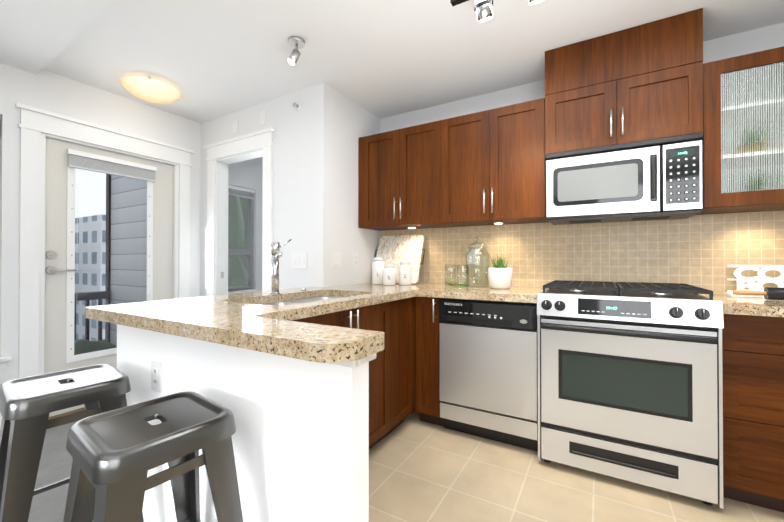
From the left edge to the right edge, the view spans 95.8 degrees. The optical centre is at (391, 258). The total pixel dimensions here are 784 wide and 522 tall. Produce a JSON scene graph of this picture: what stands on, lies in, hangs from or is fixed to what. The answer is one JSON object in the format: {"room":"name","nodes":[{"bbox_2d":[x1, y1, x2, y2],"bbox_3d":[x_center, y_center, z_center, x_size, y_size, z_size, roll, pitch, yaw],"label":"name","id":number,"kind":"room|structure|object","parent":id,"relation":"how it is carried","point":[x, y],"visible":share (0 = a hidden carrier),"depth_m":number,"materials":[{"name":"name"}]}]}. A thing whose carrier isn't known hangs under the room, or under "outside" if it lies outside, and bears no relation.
{"room":"kitchen","nodes":[
{"label":"kitchen","id":0,"kind":"room"},
{"bbox_2d":[0,0,116,73],"bbox_3d":[-2.283,-1.288,0.174,2.479,0.054,4.405,0,0,30],"label":"ceiling","id":1,"kind":"structure","parent":0,"point":[37,36],"depth_m":1.91,"materials":[{"name":"white paint"}]},
{"bbox_2d":[28,421,93,521],"bbox_3d":[0.196,1.181,1.124,6.020,0.100,8.840,0,0,30],"label":"floor carpet","id":2,"kind":"object","parent":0,"point":[56,460],"depth_m":1.85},
{"bbox_2d":[0,364,143,521],"bbox_3d":[-1.165,0.782,1.266,0.412,0.700,0.412,0,-1,38],"label":"stool","id":3,"kind":"object","parent":2,"relation":"on","point":[28,405],"visible":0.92,"depth_m":1.14,"materials":[{"name":"grey metal"}]},
{"bbox_2d":[63,391,242,521],"bbox_3d":[-0.642,0.780,0.960,0.412,0.700,0.412,0,0,37],"label":"stool","id":4,"kind":"object","parent":2,"relation":"on","point":[117,454],"visible":1,"depth_m":0.91,"materials":[{"name":"grey metal"}]},
{"bbox_2d":[66,149,156,231],"bbox_3d":[-2.180,-0.195,2.791,0.038,1.175,0.585,0,0,30],"label":"door blind","id":5,"kind":"object","parent":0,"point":[77,159],"visible":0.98,"depth_m":2.74,"materials":[{"name":"white paint"}]},
{"bbox_2d":[0,63,262,421],"bbox_3d":[-2.348,-0.079,2.625,0.120,2.440,8.840,0,0,30],"label":"wall","id":6,"kind":"structure","parent":0,"point":[44,89],"depth_m":2.55,"materials":[{"name":"white paint"}]},
{"bbox_2d":[15,103,193,419],"bbox_3d":[-2.205,0.068,2.832,0.156,2.149,1.165,0,0,30],"label":"door frame","id":7,"kind":"structure","parent":6,"relation":"attached to","point":[37,126],"depth_m":2.55,"materials":[{"name":"white paint"}]},
{"bbox_2d":[105,174,146,345],"bbox_3d":[-1.645,-0.360,5.379,1.449,3.360,3.940,0,0,30],"label":"siding","id":8,"kind":"object","parent":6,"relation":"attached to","point":[120,284],"depth_m":3.86,"materials":[{"name":"grey metal"}]},
{"bbox_2d":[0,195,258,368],"bbox_3d":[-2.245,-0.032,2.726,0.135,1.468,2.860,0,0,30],"label":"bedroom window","id":9,"kind":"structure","parent":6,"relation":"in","point":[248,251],"depth_m":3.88,"materials":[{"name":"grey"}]},
{"bbox_2d":[228,185,254,198],"bbox_3d":[-1.625,-0.707,3.776,0.033,0.099,0.374,0,0,30],"label":"window blind","id":10,"kind":"object","parent":6,"relation":"attached to","point":[240,192],"visible":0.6,"depth_m":3.78,"materials":[{"name":"white paint"}]},
{"bbox_2d":[117,324,368,521],"bbox_3d":[-0.642,0.690,1.274,1.295,0.884,0.075,0,0,30],"label":"wall","id":11,"kind":"structure","parent":0,"point":[300,439],"depth_m":1.04,"materials":[{"name":"white paint"}]},
{"bbox_2d":[142,511,156,521],"bbox_3d":[-0.658,1.082,1.244,1.323,0.100,0.039,0,0,30],"label":"baseboard","id":12,"kind":"structure","parent":11,"relation":"attached to","point":[146,518],"depth_m":1.41,"materials":[{"name":"white paint"}]},
{"bbox_2d":[151,360,161,392],"bbox_3d":[-0.929,0.465,1.394,0.072,0.118,0.008,0,0,30],"label":"outlet","id":13,"kind":"object","parent":11,"relation":"attached to","point":[156,376],"visible":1,"depth_m":1.39,"materials":[{"name":"white plastic"}]},
{"bbox_2d":[329,353,375,367],"bbox_3d":[-0.640,0.264,1.269,1.327,0.032,0.107,0,0,30],"label":"trim","id":14,"kind":"structure","parent":11,"relation":"on","point":[354,364],"depth_m":0.91,"materials":[{"name":"white paint"}]},
{"bbox_2d":[200,82,379,296],"bbox_3d":[-0.970,-0.074,3.333,1.540,2.440,0.783,0,0,30],"label":"wall","id":15,"kind":"structure","parent":0,"point":[321,131],"depth_m":2.79,"materials":[{"name":"white paint"}]},
{"bbox_2d":[233,120,237,133],"bbox_3d":[-1.377,-1.155,3.122,0.070,0.115,0.005,0,0,30],"label":"air vent","id":16,"kind":"object","parent":15,"relation":"in","point":[235,127],"visible":1,"depth_m":3.12,"materials":[{"name":"white plastic"}]},
{"bbox_2d":[204,127,274,295],"bbox_3d":[-1.320,0.048,3.132,0.910,2.194,0.156,0,0,30],"label":"door frame","id":17,"kind":"structure","parent":15,"relation":"attached to","point":[254,145],"depth_m":3.25,"materials":[{"name":"white paint"}]},
{"bbox_2d":[292,102,300,110],"bbox_3d":[-0.736,-1.174,2.724,0.064,0.064,0.043,0,0,30],"label":"sprinkler","id":18,"kind":"object","parent":15,"relation":"attached to","point":[297,106],"visible":1,"depth_m":2.73,"materials":[{"name":"white plastic"}]},
{"bbox_2d":[291,252,306,267],"bbox_3d":[-0.714,0.015,2.722,0.165,0.120,0.010,0,0,30],"label":"light switch","id":19,"kind":"object","parent":15,"relation":"attached to","point":[299,260],"visible":1,"depth_m":2.72,"materials":[{"name":"white plastic"}]},
{"bbox_2d":[332,252,341,267],"bbox_3d":[-0.423,0.015,2.733,0.010,0.120,0.118,0,0,30],"label":"double light switch","id":20,"kind":"object","parent":15,"relation":"attached to","point":[336,260],"visible":1,"depth_m":2.73,"materials":[{"name":"white plastic"}]},
{"bbox_2d":[353,253,358,267],"bbox_3d":[-0.299,0.017,2.946,0.008,0.118,0.072,0,0,30],"label":"outlet","id":21,"kind":"object","parent":15,"relation":"attached to","point":[355,259],"visible":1,"depth_m":2.94,"materials":[{"name":"white plastic"}]},
{"bbox_2d":[43,0,783,122],"bbox_3d":[0.196,-1.359,1.141,6.020,0.100,8.840,0,0,30],"label":"ceiling","id":22,"kind":"structure","parent":0,"point":[214,59],"depth_m":2.15,"materials":[{"name":"white paint"}]},
{"bbox_2d":[120,76,180,103],"bbox_3d":[-1.798,-1.244,2.661,0.380,0.108,0.385,0,0,30],"label":"dome ceiling light","id":23,"kind":"object","parent":22,"relation":"attached to","point":[149,89],"visible":1,"depth_m":2.57,"materials":[{"name":"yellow glass"}]},
{"bbox_2d":[287,36,304,65],"bbox_3d":[-0.572,-1.229,2.124,0.100,0.144,0.100,0,0,30],"label":"ceiling spotlight","id":24,"kind":"object","parent":22,"relation":"attached to","point":[296,42],"visible":0.98,"depth_m":2.10,"materials":[{"name":"silver metal"}]},
{"bbox_2d":[450,0,468,5],"label":"track lights","id":25,"kind":"object","parent":22,"relation":"attached to","point":[454,2],"depth_m":1.78,"materials":[{"name":"black metal"}]},
{"bbox_2d":[474,0,492,21],"label":"track lights","id":26,"kind":"object","parent":22,"relation":"attached to","point":[483,9],"depth_m":1.69,"materials":[{"name":"silver plastic"}]},
{"bbox_2d":[528,0,542,4],"label":"track lights","id":27,"kind":"object","parent":22,"relation":"attached to","point":[531,2],"depth_m":1.60,"materials":[{"name":"silver plastic"}]},
{"bbox_2d":[369,411,783,521],"bbox_3d":[0.203,1.118,-0.387,4.240,0.004,6.000,0,0,30],"label":"floor","id":28,"kind":"structure","parent":0,"point":[420,471],"depth_m":1.73,"materials":[{"name":"beige tile"}]},
{"bbox_2d":[312,296,423,429],"bbox_3d":[-0.167,0.698,2.423,0.678,0.884,0.334,0,0,30],"label":"base cabinet","id":29,"kind":"object","parent":28,"relation":"on","point":[403,374],"depth_m":2.27,"materials":[{"name":"brown wood"}]},
{"bbox_2d":[85,283,432,336],"bbox_3d":[-0.400,0.230,2.199,0.810,0.044,2.140,0,0,30],"label":"countertop","id":30,"kind":"structure","parent":29,"relation":"on","point":[175,311],"depth_m":1.67,"materials":[{"name":"stone"}]},
{"bbox_2d":[270,239,305,293],"bbox_3d":[-0.607,0.043,2.144,0.180,0.329,0.350,0,0,30],"label":"faucet","id":31,"kind":"object","parent":30,"relation":"on","point":[276,253],"visible":1,"depth_m":2.09,"materials":[{"name":"silver metal"}]},
{"bbox_2d":[261,296,341,305],"bbox_3d":[-0.464,0.339,1.951,0.450,0.175,0.800,0,0,30],"label":"sink","id":32,"kind":"object","parent":30,"relation":"in","point":[297,301],"visible":0.17,"depth_m":2.18,"materials":[{"name":"silver metal"}]},
{"bbox_2d":[372,257,383,283],"bbox_3d":[-0.118,0.099,2.938,0.104,0.226,0.104,0,0,30],"label":"canister","id":33,"kind":"object","parent":30,"relation":"on","point":[377,265],"visible":0.9,"depth_m":2.89,"materials":[{"name":"white ceramic"}]},
{"bbox_2d":[382,264,395,285],"bbox_3d":[-0.024,0.128,2.802,0.104,0.166,0.104,0,0,30],"label":"canister","id":34,"kind":"object","parent":30,"relation":"on","point":[388,274],"visible":1,"depth_m":2.76,"materials":[{"name":"white ceramic"}]},
{"bbox_2d":[375,235,424,283],"bbox_3d":[0.053,0.006,3.066,0.490,0.414,0.161,0,0,30],"label":"board","id":35,"kind":"object","parent":30,"relation":"on","point":[394,250],"visible":0.69,"depth_m":3.05,"materials":[{"name":"white stone"}]},
{"bbox_2d":[399,260,411,284],"bbox_3d":[0.105,0.114,2.843,0.104,0.196,0.104,0,0,30],"label":"canister","id":36,"kind":"object","parent":30,"relation":"on","point":[405,273],"visible":1,"depth_m":2.80,"materials":[{"name":"white ceramic"}]},
{"bbox_2d":[185,311,384,362],"bbox_3d":[-0.303,0.222,1.016,0.555,0.044,0.199,0,0,30],"label":"countertop","id":37,"kind":"structure","parent":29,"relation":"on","point":[247,320],"depth_m":0.95,"materials":[{"name":"stone"}]},
{"bbox_2d":[417,284,546,302],"bbox_3d":[0.651,0.232,2.447,0.753,0.044,0.650,0,0,30],"label":"countertop","id":38,"kind":"structure","parent":29,"relation":"on","point":[513,294],"depth_m":2.23,"materials":[{"name":"stone"}]},
{"bbox_2d":[445,265,456,287],"bbox_3d":[0.421,0.127,2.541,0.084,0.165,0.084,0,0,30],"label":"glass cylinder","id":39,"kind":"object","parent":38,"relation":"on","point":[451,282],"visible":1,"depth_m":2.53,"materials":[{"name":"green"}]},
{"bbox_2d":[457,265,468,288],"bbox_3d":[0.491,0.127,2.454,0.084,0.165,0.084,0,0,30],"label":"glass cylinder","id":40,"kind":"object","parent":38,"relation":"on","point":[461,282],"visible":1,"depth_m":2.44,"materials":[{"name":"green"}]},
{"bbox_2d":[465,236,489,286],"bbox_3d":[0.630,0.022,2.632,0.176,0.376,0.210,0,0,30],"label":"beverage dispenser","id":41,"kind":"object","parent":38,"relation":"on","point":[479,265],"visible":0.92,"depth_m":2.64,"materials":[{"name":"clear glass"}]},
{"bbox_2d":[488,254,512,288],"bbox_3d":[0.757,0.085,2.483,0.169,0.249,0.169,0,0,30],"label":"plant pot","id":42,"kind":"object","parent":38,"relation":"on","point":[500,275],"visible":1,"depth_m":2.42,"materials":[{"name":"white ceramic"}]},
{"bbox_2d":[369,340,391,448],"bbox_3d":[-0.476,0.817,1.955,0.617,0.640,0.849,0,0,30],"label":"base cabinet","id":43,"kind":"object","parent":28,"relation":"on","point":[380,368],"depth_m":2.06,"materials":[{"name":"brown wood"}]},
{"bbox_2d":[424,297,443,426],"bbox_3d":[0.372,0.699,2.630,0.206,0.884,0.610,0,0,30],"label":"base cabinet","id":44,"kind":"object","parent":28,"relation":"on","point":[431,304],"depth_m":2.35,"materials":[{"name":"brown wood"}]},
{"bbox_2d":[439,298,537,451],"bbox_3d":[0.716,0.698,2.410,0.601,0.884,0.621,0,0,30],"label":"dishwasher","id":45,"kind":"object","parent":28,"relation":"on","point":[488,369],"visible":0.9,"depth_m":2.14,"materials":[{"name":"silver metal"}]},
{"bbox_2d":[537,280,723,508],"bbox_3d":[1.282,0.644,2.018,0.760,0.987,0.725,0,0,30],"label":"range","id":46,"kind":"object","parent":28,"relation":"on","point":[630,381],"visible":1,"depth_m":1.72,"materials":[{"name":"silver metal"}]},
{"bbox_2d":[722,314,783,511],"bbox_3d":[2.003,0.693,1.673,0.823,0.884,0.610,0,0,30],"label":"base cabinet","id":47,"kind":"object","parent":28,"relation":"on","point":[752,346],"depth_m":1.57,"materials":[{"name":"brown wood"}]},
{"bbox_2d":[701,294,783,316],"bbox_3d":[2.078,0.226,1.613,1.023,0.044,0.645,0,0,30],"label":"countertop","id":48,"kind":"structure","parent":47,"relation":"on","point":[755,306],"depth_m":1.57,"materials":[{"name":"stone"}]},
{"bbox_2d":[724,265,783,297],"bbox_3d":[2.080,0.120,1.852,0.490,0.170,0.140,0,0,30],"label":"cookbook stand","id":49,"kind":"object","parent":48,"relation":"on","point":[751,284],"visible":0.88,"depth_m":1.94,"materials":[{"name":"white"}]},
{"bbox_2d":[733,287,783,299],"bbox_3d":[2.002,0.173,1.660,0.600,0.061,0.061,0,0,30],"label":"rolling pin","id":50,"kind":"object","parent":48,"relation":"on","point":[771,293],"visible":1,"depth_m":1.74,"materials":[{"name":"grey"}]},
{"bbox_2d":[380,22,783,293],"bbox_3d":[1.751,-0.081,2.261,4.480,2.440,0.120,0,0,30],"label":"wall","id":51,"kind":"structure","parent":0,"point":[751,41],"depth_m":2.66,"materials":[{"name":"white paint"}]},
{"bbox_2d":[358,118,457,230],"bbox_3d":[0.152,-0.637,2.928,0.806,0.760,0.347,0,0,30],"label":"upper cabinet","id":52,"kind":"object","parent":51,"relation":"attached to","point":[404,173],"depth_m":2.76,"materials":[{"name":"brown wood"}]},
{"bbox_2d":[450,98,548,226],"bbox_3d":[0.727,-0.639,2.591,0.765,0.760,0.347,0,0,30],"label":"upper cabinet","id":53,"kind":"object","parent":51,"relation":"attached to","point":[497,162],"depth_m":2.40,"materials":[{"name":"brown wood"}]},
{"bbox_2d":[380,211,783,293],"bbox_3d":[1.288,-0.025,2.458,3.238,0.468,0.007,0,0,30],"label":"tile backsplash","id":54,"kind":"structure","parent":51,"relation":"attached to","point":[702,251],"depth_m":2.33,"materials":[{"name":"beige tile"}]},
{"bbox_2d":[467,249,475,263],"bbox_3d":[0.636,-0.013,2.830,0.072,0.118,0.008,0,0,30],"label":"outlet","id":55,"kind":"object","parent":54,"relation":"attached to","point":[471,255],"visible":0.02,"depth_m":2.83,"materials":[{"name":"white plastic"}]},
{"bbox_2d":[542,8,709,155],"bbox_3d":[1.380,-0.973,2.193,0.760,0.649,0.377,0,0,30],"label":"upper cabinet","id":56,"kind":"object","parent":51,"relation":"attached to","point":[654,80],"depth_m":2.00,"materials":[{"name":"brown wood"}]},
{"bbox_2d":[545,132,703,224],"bbox_3d":[1.369,-0.442,2.170,0.754,0.409,0.422,0,0,30],"label":"microwave","id":57,"kind":"object","parent":56,"relation":"attached to","point":[654,179],"visible":1,"depth_m":2.00,"materials":[{"name":"silver metal"}]},
{"label":"outside","id":58,"kind":"structure","parent":0,"visible":0},
{"bbox_3d":[-3.321,1.251,2.560,1.499,0.100,2.920,0,0,30],"label":"floor","id":59,"kind":"structure","parent":58,"visible":0},
{"bbox_2d":[74,291,109,340],"bbox_3d":[-3.913,0.593,2.819,0.120,1.220,2.760,0,0,30],"label":"railing","id":60,"kind":"object","parent":59,"relation":"on","point":[98,294],"depth_m":3.85,"materials":[{"name":"black metal"}]},
{"bbox_2d":[74,339,116,354],"bbox_3d":[-2.841,1.055,3.238,0.642,0.629,0.614,0,0,30],"label":"hedge","id":61,"kind":"object","parent":59,"relation":"on","point":[84,345],"depth_m":3.21,"materials":[{"name":"green plant"}]},
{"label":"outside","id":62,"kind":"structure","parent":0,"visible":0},
{"bbox_2d":[75,214,105,340],"bbox_3d":[-41.415,12.752,55.241,9.000,37.500,10.000,0,0,30],"label":"building","id":63,"kind":"structure","parent":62,"point":[86,274],"depth_m":50.38,"materials":[{"name":"white concrete"}]},
{"bbox_2d":[228,195,247,286],"bbox_3d":[-6.658,13.666,14.351,8.829,35.111,6.858,0,0,30],"label":"trees","id":64,"kind":"object","parent":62,"point":[235,238],"depth_m":10.51,"materials":[{"name":"green plant"}]}
]}

